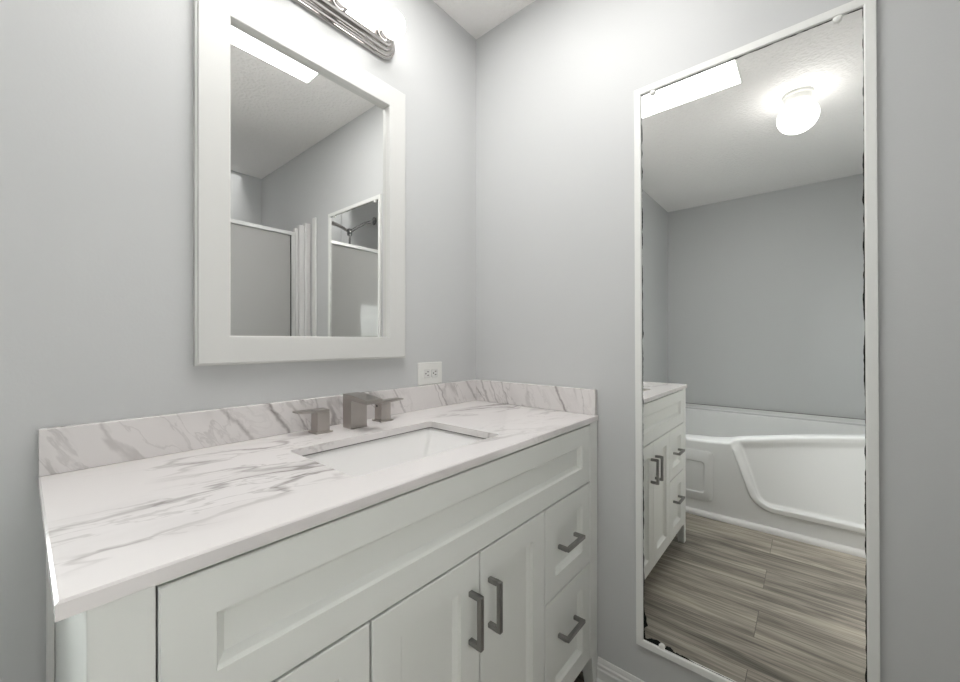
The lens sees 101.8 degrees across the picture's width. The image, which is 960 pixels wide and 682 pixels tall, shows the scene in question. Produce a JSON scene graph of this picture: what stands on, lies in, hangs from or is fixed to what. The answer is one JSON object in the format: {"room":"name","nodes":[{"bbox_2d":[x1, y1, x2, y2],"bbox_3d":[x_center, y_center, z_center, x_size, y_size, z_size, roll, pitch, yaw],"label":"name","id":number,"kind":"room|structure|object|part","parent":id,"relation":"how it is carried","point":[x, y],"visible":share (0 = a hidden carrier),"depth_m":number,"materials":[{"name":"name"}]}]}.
{"room":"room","nodes":[
{"label":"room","id":0,"kind":"room"},
{"bbox_2d":[0,0,475,681],"bbox_3d":[-1.037,-0.074,0.600,0.120,2.496,3.250,0,0,40],"label":"wall","id":1,"kind":"structure","parent":0,"point":[96,96],"depth_m":0.83,"materials":[{"name":"grey paint"}]},
{"bbox_2d":[193,0,404,365],"bbox_3d":[-0.471,-0.409,1.155,0.023,0.935,0.621,0,0,40],"label":"wall mirror","id":2,"kind":"object","parent":1,"relation":"attached to","point":[299,149],"visible":1,"depth_m":1.09,"materials":[{"name":"white mirror"}]},
{"bbox_2d":[231,22,385,336],"bbox_3d":[-0.477,-0.409,1.160,0.002,0.795,0.481,0,0,40],"label":"mirror glass","id":3,"kind":"object","parent":2,"relation":"attached to","point":[308,145],"depth_m":1.12,"materials":[{"name":"silver mirror"}]},
{"bbox_2d":[292,0,405,60],"bbox_3d":[-0.450,-1.018,1.094,0.132,0.112,0.608,0,0,40],"label":"vanity light","id":4,"kind":"object","parent":1,"relation":"attached to","point":[345,16],"visible":1,"depth_m":1.22,"materials":[{"name":"silver metal"}]},
{"bbox_2d":[332,0,361,11],"bbox_3d":[-0.386,-1.018,1.137,0.090,0.078,0.078,0,0,40],"label":"bulb","id":5,"kind":"object","parent":4,"relation":"attached to","point":[337,5],"depth_m":1.15,"materials":[{"name":"white glass"}]},
{"bbox_2d":[377,9,405,42],"bbox_3d":[-0.284,-1.018,1.258,0.090,0.078,0.078,0,0,40],"label":"bulb","id":6,"kind":"object","parent":4,"relation":"attached to","point":[391,27],"depth_m":1.24,"materials":[{"name":"white glass"}]},
{"bbox_2d":[418,362,441,384],"bbox_3d":[-0.190,0.122,1.497,0.008,0.085,0.123,0,0,40],"label":"wall outlet","id":7,"kind":"object","parent":1,"relation":"attached to","point":[428,372],"visible":1,"depth_m":1.49,"materials":[{"name":"white plastic"}]},
{"bbox_2d":[424,369,430,377],"bbox_3d":[-0.201,0.122,1.481,0.003,0.033,0.033,0,0,40],"label":"receptacle","id":8,"kind":"object","parent":7,"relation":"attached to","point":[427,372],"depth_m":1.48,"materials":[{"name":"white plastic"}]},
{"bbox_2d":[431,368,437,376],"bbox_3d":[-0.175,0.122,1.510,0.003,0.033,0.033,0,0,40],"label":"receptacle","id":9,"kind":"object","parent":7,"relation":"attached to","point":[434,371],"depth_m":1.51,"materials":[{"name":"white plastic"}]},
{"bbox_2d":[433,0,534,38],"bbox_3d":[-0.370,-1.371,0.033,1.870,0.100,3.250,0,0,40],"label":"ceiling","id":10,"kind":"structure","parent":0,"point":[477,17],"depth_m":1.56,"materials":[{"name":"white paint"}]},
{"bbox_2d":[574,671,583,681],"bbox_3d":[-0.370,1.224,0.033,1.870,0.100,3.250,0,0,40],"label":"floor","id":11,"kind":"structure","parent":0,"point":[580,678],"depth_m":1.36,"materials":[{"name":"grey wood"}]},
{"bbox_2d":[46,421,596,681],"bbox_3d":[-0.199,0.723,1.034,0.590,0.900,1.257,0,0,40],"label":"vanity cabinet","id":12,"kind":"object","parent":11,"relation":"on","point":[487,571],"visible":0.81,"depth_m":0.72,"materials":[{"name":"white paint"}]},
{"bbox_3d":[-0.822,0.724,0.746,0.010,0.899,0.012,0,0,40],"label":"scribe moulding","id":13,"kind":"part","parent":12,"relation":"part of","materials":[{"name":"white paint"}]},
{"bbox_2d":[38,379,597,621],"bbox_3d":[-0.215,0.219,1.042,0.558,0.107,1.268,0,0,40],"label":"countertop","id":14,"kind":"structure","parent":12,"relation":"on","point":[130,506],"depth_m":0.74,"materials":[{"name":"white stone"}]},
{"bbox_2d":[292,392,403,434],"bbox_3d":[-0.345,0.204,1.141,0.138,0.099,0.348,0,0,40],"label":"widespread faucet","id":15,"kind":"object","parent":14,"relation":"on","point":[355,404],"visible":1,"depth_m":1.13,"materials":[{"name":"silver metal"}]},
{"bbox_3d":[-0.463,0.192,1.072,0.036,0.008,0.088,0,0,40],"label":"lever","id":16,"kind":"part","parent":15,"relation":"part of","materials":[{"name":"silver metal"}]},
{"bbox_3d":[-0.447,0.223,1.091,0.036,0.053,0.036,0,0,40],"label":"handle","id":17,"kind":"part","parent":15,"relation":"part of","materials":[{"name":"silver metal"}]},
{"bbox_3d":[-0.447,0.251,1.091,0.048,0.004,0.048,0,0,40],"label":"plate","id":18,"kind":"part","parent":15,"relation":"part of","materials":[{"name":"silver metal"}]},
{"bbox_3d":[-0.342,0.204,1.133,0.123,0.099,0.053,0,0,40],"label":"spout","id":19,"kind":"part","parent":15,"relation":"part of","materials":[{"name":"silver metal"}]},
{"bbox_3d":[-0.312,0.251,1.250,0.048,0.004,0.048,0,0,40],"label":"plate","id":20,"kind":"part","parent":15,"relation":"part of","materials":[{"name":"silver metal"}]},
{"bbox_3d":[-0.312,0.223,1.250,0.036,0.053,0.036,0,0,40],"label":"handle","id":21,"kind":"part","parent":15,"relation":"part of","materials":[{"name":"silver metal"}]},
{"bbox_3d":[-0.296,0.192,1.268,0.036,0.008,0.092,0,0,40],"label":"lever","id":22,"kind":"part","parent":15,"relation":"part of","materials":[{"name":"silver metal"}]},
{"bbox_2d":[303,427,485,476],"bbox_3d":[-0.194,0.343,0.983,0.328,0.141,0.489,0,0,40],"label":"undermount sink","id":23,"kind":"object","parent":14,"relation":"in","point":[371,456],"visible":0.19,"depth_m":1.11,"materials":[{"name":"white ceramic"}]},
{"bbox_3d":[-0.283,0.602,0.554,0.024,0.263,0.277,0,0,40],"label":"drawer","id":24,"kind":"part","parent":12,"relation":"part of","materials":[{"name":"white paint"}]},
{"bbox_3d":[-0.100,0.765,0.769,0.024,0.588,0.278,0,0,40],"label":"door","id":25,"kind":"part","parent":12,"relation":"part of","materials":[{"name":"white paint"}]},
{"bbox_3d":[-0.008,0.596,0.832,0.036,0.116,0.011,0,0,40],"label":"handle","id":26,"kind":"part","parent":12,"relation":"part of","materials":[{"name":"metal"}]},
{"bbox_3d":[0.035,0.596,0.882,0.036,0.116,0.011,0,0,40],"label":"handle","id":27,"kind":"part","parent":12,"relation":"part of","materials":[{"name":"metal"}]},
{"bbox_3d":[0.081,0.765,0.982,0.024,0.588,0.274,0,0,40],"label":"door","id":28,"kind":"part","parent":12,"relation":"part of","materials":[{"name":"white paint"}]},
{"bbox_3d":[0.265,0.602,1.199,0.024,0.263,0.286,0,0,40],"label":"drawer","id":29,"kind":"part","parent":12,"relation":"part of","materials":[{"name":"white paint"}]},
{"bbox_3d":[0.265,0.899,1.199,0.024,0.321,0.286,0,0,40],"label":"drawer","id":30,"kind":"part","parent":12,"relation":"part of","materials":[{"name":"white paint"}]},
{"bbox_3d":[0.275,0.858,1.165,0.036,0.011,0.111,0,0,40],"label":"handle","id":31,"kind":"part","parent":12,"relation":"part of","materials":[{"name":"metal"}]},
{"bbox_3d":[0.275,0.599,1.165,0.036,0.011,0.111,0,0,40],"label":"handle","id":32,"kind":"part","parent":12,"relation":"part of","materials":[{"name":"metal"}]},
{"bbox_3d":[0.374,1.118,1.343,0.045,0.110,0.045,0,0,40],"label":"leg","id":33,"kind":"part","parent":12,"relation":"part of","materials":[{"name":"white paint"}]},
{"bbox_2d":[476,0,959,681],"bbox_3d":[0.944,-0.074,0.971,2.420,2.496,0.120,0,0,40],"label":"wall","id":34,"kind":"structure","parent":0,"point":[557,81],"depth_m":1.27,"materials":[{"name":"grey paint"}]},
{"bbox_2d":[596,656,644,681],"bbox_3d":[0.731,1.131,1.060,0.862,0.086,0.020,0,0,40],"label":"baseboard","id":35,"kind":"structure","parent":34,"relation":"attached to","point":[606,671],"depth_m":1.31,"materials":[{"name":"white paint"}]},
{"bbox_2d":[634,0,879,681],"bbox_3d":[0.712,0.081,1.081,0.551,1.779,0.012,0,0,40],"label":"mirror","id":36,"kind":"object","parent":34,"relation":"attached to","point":[756,199],"visible":1,"depth_m":1.05,"materials":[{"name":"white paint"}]}
]}

